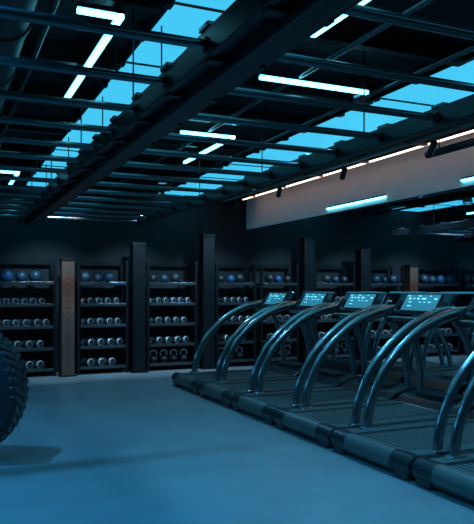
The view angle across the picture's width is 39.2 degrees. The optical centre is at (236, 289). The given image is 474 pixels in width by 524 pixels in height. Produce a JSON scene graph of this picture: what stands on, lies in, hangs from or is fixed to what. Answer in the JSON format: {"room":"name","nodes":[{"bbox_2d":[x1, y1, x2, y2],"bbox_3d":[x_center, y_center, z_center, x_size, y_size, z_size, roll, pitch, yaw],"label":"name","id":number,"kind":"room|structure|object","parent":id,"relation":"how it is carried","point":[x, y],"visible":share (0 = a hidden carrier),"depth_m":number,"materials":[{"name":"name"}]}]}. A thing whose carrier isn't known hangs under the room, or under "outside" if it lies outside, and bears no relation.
{"room":"gym","nodes":[
{"label":"gym","id":0,"kind":"room"},
{"bbox_2d":[0,182,246,373],"bbox_3d":[-5.404,-0.200,11.277,12.300,3.400,0.200,0,0,-24],"label":"wall","id":1,"kind":"structure","parent":0,"point":[174,238],"depth_m":12.57,"materials":[{"name":"black paint"}]},
{"bbox_2d":[158,180,167,183],"bbox_3d":[-1.215,-1.819,10.843,0.178,0.162,0.178,0,0,-24],"label":"recessed light","id":2,"kind":"object","parent":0,"point":[159,182],"depth_m":10.77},
{"bbox_2d":[0,363,473,523],"bbox_3d":[-2.231,1.575,4.151,12.700,0.150,15.800,0,0,-24],"label":"floor","id":3,"kind":"structure","parent":0,"point":[117,446],"depth_m":5.50,"materials":[{"name":"concrete"}]},
{"bbox_2d":[0,332,28,442],"bbox_3d":[-2.491,0.880,5.842,1.234,1.234,0.424,0,0,0],"label":"tyre","id":4,"kind":"object","parent":3,"relation":"on","point":[14,389],"visible":1,"depth_m":5.70,"materials":[{"name":"grey rubber"}]},
{"bbox_2d":[0,260,56,375],"bbox_3d":[-3.789,0.490,11.534,1.220,2.020,0.445,0,0,-24],"label":"storage rack","id":5,"kind":"object","parent":3,"relation":"on","point":[52,348],"visible":0.94,"depth_m":11.57,"materials":[{"name":"black metal"}]},
{"bbox_2d":[0,270,41,281],"bbox_3d":[-3.845,-0.240,11.468,0.922,0.220,0.217,0,0,-24],"label":"balls","id":6,"kind":"object","parent":5,"relation":"in","point":[5,275],"visible":0.81,"depth_m":11.45,"materials":[{"name":"blue rubber"}]},
{"bbox_2d":[0,298,48,368],"bbox_3d":[-3.801,0.754,11.509,1.043,1.235,0.322,0,0,-24],"label":"dumbbells","id":7,"kind":"object","parent":5,"relation":"in","point":[38,364],"visible":0.76,"depth_m":11.49,"materials":[{"name":"silver metal"}]},
{"bbox_2d":[57,258,76,376],"bbox_3d":[-2.974,0.472,11.647,0.300,2.055,0.320,0,0,-24],"label":"upright","id":8,"kind":"object","parent":3,"relation":"on","point":[67,265],"visible":1,"depth_m":11.55,"materials":[{"name":"orange metal"}]},
{"bbox_2d":[75,261,128,374],"bbox_3d":[-2.482,0.490,12.115,0.920,2.020,0.445,0,0,-24],"label":"storage rack","id":9,"kind":"object","parent":3,"relation":"on","point":[78,367],"visible":0.92,"depth_m":12.05,"materials":[{"name":"black metal"}]},
{"bbox_2d":[80,272,114,281],"bbox_3d":[-2.534,-0.230,12.051,0.632,0.200,0.197,0,0,-24],"label":"balls","id":10,"kind":"object","parent":9,"relation":"in","point":[84,276],"visible":0.85,"depth_m":12.01,"materials":[{"name":"blue rubber"}]},
{"bbox_2d":[80,297,121,365],"bbox_3d":[-2.486,0.754,12.095,0.772,1.235,0.322,0,0,-24],"label":"dumbbells","id":11,"kind":"object","parent":9,"relation":"in","point":[92,361],"visible":0.94,"depth_m":12.01,"materials":[{"name":"silver metal"}]},
{"bbox_2d":[129,242,148,372],"bbox_3d":[-1.814,0.318,12.164,0.320,2.365,0.320,0,0,-24],"label":"upright","id":12,"kind":"object","parent":3,"relation":"on","point":[137,249],"visible":0.98,"depth_m":12.06,"materials":[{"name":"black metal"}]},
{"bbox_2d":[146,262,197,370],"bbox_3d":[-1.290,0.490,12.646,0.990,2.020,0.445,0,0,-24],"label":"storage rack","id":13,"kind":"object","parent":3,"relation":"on","point":[188,283],"visible":0.74,"depth_m":12.52,"materials":[{"name":"black metal"}]},
{"bbox_2d":[150,273,180,281],"bbox_3d":[-1.367,-0.230,12.571,0.617,0.200,0.197,0,0,-24],"label":"balls","id":14,"kind":"object","parent":13,"relation":"in","point":[174,277],"visible":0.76,"depth_m":12.52,"materials":[{"name":"grey rubber"}]},
{"bbox_2d":[150,297,189,343],"bbox_3d":[-1.308,0.574,12.619,0.811,0.875,0.318,0,0,-24],"label":"dumbbells","id":15,"kind":"object","parent":13,"relation":"in","point":[158,339],"visible":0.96,"depth_m":12.53,"materials":[{"name":"silver metal"}]},
{"bbox_2d":[198,234,215,369],"bbox_3d":[-0.572,0.217,12.717,0.320,2.565,0.320,0,0,-24],"label":"upright","id":16,"kind":"object","parent":3,"relation":"on","point":[206,241],"visible":0.91,"depth_m":12.62,"materials":[{"name":"black metal"}]},
{"bbox_2d":[215,263,255,366],"bbox_3d":[-0.098,0.490,13.177,0.860,2.020,0.445,0,0,-24],"label":"storage rack","id":17,"kind":"object","parent":3,"relation":"on","point":[246,341],"visible":0.57,"depth_m":13.06,"materials":[{"name":"black metal"}]},
{"bbox_2d":[218,273,244,282],"bbox_3d":[-0.126,-0.230,13.123,0.594,0.200,0.197,0,0,-24],"label":"balls","id":18,"kind":"object","parent":17,"relation":"in","point":[239,278],"visible":0.79,"depth_m":13.09,"materials":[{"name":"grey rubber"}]},
{"bbox_2d":[218,297,249,340],"bbox_3d":[-0.101,0.574,13.156,0.715,0.875,0.317,0,0,-24],"label":"dumbbells","id":19,"kind":"object","parent":17,"relation":"in","point":[225,337],"visible":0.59,"depth_m":13.07,"materials":[{"name":"silver metal"}]},
{"bbox_2d":[171,291,323,394],"bbox_3d":[0.225,0.762,10.422,2.266,1.475,1.140,0,0,-24],"label":"treadmill","id":20,"kind":"object","parent":3,"relation":"on","point":[283,368],"visible":0.67,"depth_m":10.41,"materials":[{"name":"black plastic"}]},
{"bbox_2d":[198,292,361,407],"bbox_3d":[0.700,0.762,9.354,2.266,1.475,1.140,0,0,-24],"label":"treadmill","id":21,"kind":"object","parent":3,"relation":"on","point":[222,391],"visible":0.72,"depth_m":9.27,"materials":[{"name":"black plastic"}]},
{"bbox_2d":[231,292,417,424],"bbox_3d":[1.176,0.762,8.285,2.266,1.475,1.140,0,0,-24],"label":"treadmill","id":22,"kind":"object","parent":3,"relation":"on","point":[263,405],"visible":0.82,"depth_m":8.20,"materials":[{"name":"black plastic"}]},
{"bbox_2d":[273,292,473,447],"bbox_3d":[1.652,0.762,7.216,2.266,1.475,1.140,0,0,-24],"label":"treadmill","id":23,"kind":"object","parent":3,"relation":"on","point":[420,404],"visible":0.84,"depth_m":7.16,"materials":[{"name":"black plastic"}]},
{"bbox_2d":[330,297,473,480],"bbox_3d":[2.128,0.762,6.147,2.266,1.475,1.140,0,0,-24],"label":"treadmill","id":24,"kind":"object","parent":3,"relation":"on","point":[395,448],"visible":0.95,"depth_m":5.93,"materials":[{"name":"black plastic"}]},
{"bbox_2d":[412,376,473,503],"bbox_3d":[2.604,0.762,5.078,2.266,1.475,1.140,0,0,-24],"label":"treadmill","id":25,"kind":"object","parent":3,"relation":"on","point":[453,473],"visible":1,"depth_m":5.01,"materials":[{"name":"black plastic"}]},
{"bbox_2d":[0,0,473,196],"bbox_3d":[-2.231,-1.975,4.151,12.700,0.150,15.800,0,0,-24],"label":"ceiling","id":26,"kind":"structure","parent":0,"point":[457,12],"depth_m":5.70,"materials":[{"name":"black metal"}]},
{"bbox_2d":[0,169,19,184],"bbox_3d":[-3.505,-1.775,9.988,0.328,0.250,1.348,0,0,-24],"label":"tube light","id":27,"kind":"object","parent":26,"relation":"attached to","point":[16,173],"visible":0.55,"depth_m":9.42,"materials":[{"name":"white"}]},
{"bbox_2d":[0,0,37,112],"bbox_3d":[-1.638,-1.629,4.416,0.342,0.541,15.200,0,0,-24],"label":"air duct","id":28,"kind":"object","parent":26,"relation":"hanging from","point":[13,33],"visible":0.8,"depth_m":3.66,"materials":[{"name":"grey metal"}]},
{"bbox_2d":[63,74,84,97],"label":"tube light","id":29,"kind":"object","parent":26,"relation":"attached to","point":[68,93],"depth_m":5.45,"materials":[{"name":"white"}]},
{"bbox_2d":[82,34,111,66],"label":"tube light","id":30,"kind":"object","parent":26,"relation":"attached to","point":[104,39],"depth_m":4.61,"materials":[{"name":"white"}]},
{"bbox_2d":[76,0,124,24],"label":"tube light","id":31,"kind":"object","parent":26,"relation":"attached to","point":[116,16],"depth_m":4.00,"materials":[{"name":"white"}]},
{"bbox_2d":[23,0,234,186],"bbox_3d":[-0.524,-1.840,5.430,0.910,0.120,14.428,0,0,-24],"label":"skylight","id":32,"kind":"object","parent":26,"relation":"attached to","point":[178,17],"visible":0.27,"depth_m":5.27,"materials":[{"name":"glowing blue light-emitting panel"}]},
{"bbox_2d":[183,158,193,163],"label":"tube light","id":33,"kind":"object","parent":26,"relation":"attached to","point":[186,160],"depth_m":8.55,"materials":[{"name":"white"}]},
{"bbox_2d":[180,125,235,138],"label":"tube light","id":34,"kind":"object","parent":26,"relation":"attached to","point":[182,131],"depth_m":7.12,"materials":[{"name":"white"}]},
{"bbox_2d":[196,143,222,153],"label":"tube light","id":35,"kind":"object","parent":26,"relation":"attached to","point":[211,147],"depth_m":7.84,"materials":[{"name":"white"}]},
{"bbox_2d":[0,0,473,226],"bbox_3d":[-0.905,-1.465,4.786,3.960,0.870,12.800,0,0,-24],"label":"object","id":36,"kind":"structure","parent":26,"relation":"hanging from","point":[248,36],"depth_m":4.20,"materials":[{"name":"black metal"}]},
{"bbox_2d":[255,188,276,195],"bbox_3d":[0.542,-1.781,12.158,0.040,0.038,0.859,0,0,-24],"label":"recessed light","id":37,"kind":"object","parent":26,"relation":"in","point":[275,189],"depth_m":12.12,"materials":[{"name":"beige plastic"}]},
{"bbox_2d":[285,177,319,186],"bbox_3d":[1.082,-1.791,10.944,0.040,0.057,1.126,0,0,-24],"label":"light","id":38,"kind":"object","parent":26,"relation":"attached to","point":[312,178],"depth_m":10.91,"materials":[{"name":"beige plastic"}]},
{"bbox_2d":[258,71,369,94],"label":"tube light","id":39,"kind":"object","parent":26,"relation":"attached to","point":[272,77],"depth_m":5.38,"materials":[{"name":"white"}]},
{"bbox_2d":[158,44,473,195],"bbox_3d":[1.815,-1.840,6.472,1.150,0.120,14.428,0,0,-24],"label":"skylight","id":40,"kind":"object","parent":26,"relation":"attached to","point":[409,96],"visible":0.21,"depth_m":7.06,"materials":[{"name":"blue glass"}]},
{"bbox_2d":[311,14,347,37],"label":"tube light","id":41,"kind":"object","parent":26,"relation":"attached to","point":[343,16],"depth_m":4.18,"materials":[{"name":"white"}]},
{"bbox_2d":[322,168,341,175],"bbox_3d":[1.457,-1.781,10.103,0.040,0.037,0.537,0,0,-24],"label":"recessed light","id":42,"kind":"object","parent":26,"relation":"in","point":[338,170],"depth_m":10.07,"materials":[{"name":"beige plastic"}]},
{"bbox_2d":[221,121,473,208],"bbox_3d":[2.058,-1.706,7.758,0.108,0.389,11.500,0,0,-24],"label":"track light","id":43,"kind":"object","parent":26,"relation":"attached to","point":[433,144],"visible":0.91,"depth_m":8.69,"materials":[{"name":"black metal"}]},
{"bbox_2d":[346,163,364,168],"bbox_3d":[1.712,-1.781,9.529,0.040,0.037,0.453,0,0,-24],"label":"recessed light","id":44,"kind":"object","parent":26,"relation":"in","point":[358,164],"depth_m":9.53,"materials":[{"name":"beige plastic"}]},
{"bbox_2d":[368,141,430,161],"bbox_3d":[2.103,-1.781,8.651,0.040,0.038,1.279,0,0,-24],"label":"recessed light","id":45,"kind":"object","parent":26,"relation":"in","point":[400,152],"depth_m":8.64,"materials":[{"name":"beige plastic"}]},
{"bbox_2d":[424,130,473,158],"bbox_3d":[2.605,-1.718,6.934,0.090,0.365,1.850,0,0,-24],"label":"ceiling pipe","id":46,"kind":"object","parent":26,"relation":"hanging from","point":[468,143],"depth_m":7.36,"materials":[{"name":"black metal"}]},
{"bbox_2d":[436,128,473,141],"bbox_3d":[2.530,-1.781,7.693,0.040,0.038,0.605,0,0,-24],"label":"recessed light","id":47,"kind":"object","parent":26,"relation":"in","point":[471,130],"depth_m":7.67,"materials":[{"name":"beige plastic"}]},
{"bbox_2d":[0,0,473,199],"bbox_3d":[-0.473,-1.793,4.934,7.550,0.213,15.200,0,0,-24],"label":"ceiling joists","id":48,"kind":"object","parent":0,"point":[347,34],"depth_m":5.70,"materials":[{"name":"black metal"}]},
{"bbox_2d":[246,132,473,229],"bbox_3d":[3.355,-1.570,6.639,0.070,0.660,15.400,0,0,-24],"label":"wall","id":49,"kind":"structure","parent":0,"point":[408,174],"depth_m":9.69,"materials":[{"name":"grey paint"}]},
{"bbox_2d":[326,194,385,209],"bbox_3d":[1.774,-1.323,10.067,0.030,0.045,1.550,0,0,-24],"label":"tube light","id":50,"kind":"object","parent":49,"relation":"attached to","point":[384,195],"visible":1,"depth_m":9.98,"materials":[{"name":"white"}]},
{"bbox_2d":[461,175,473,181],"bbox_3d":[3.025,-1.323,7.258,0.030,0.045,1.600,0,0,-24],"label":"tube light","id":51,"kind":"object","parent":49,"relation":"attached to","point":[467,178],"visible":1,"depth_m":7.88,"materials":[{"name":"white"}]},
{"bbox_2d":[247,185,473,394],"bbox_3d":[2.939,0.085,7.597,0.050,2.650,13.290,0,0,-24],"label":"mirror","id":52,"kind":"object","parent":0,"point":[423,243],"depth_m":9.61,"materials":[{"name":"mirror"}]}
]}

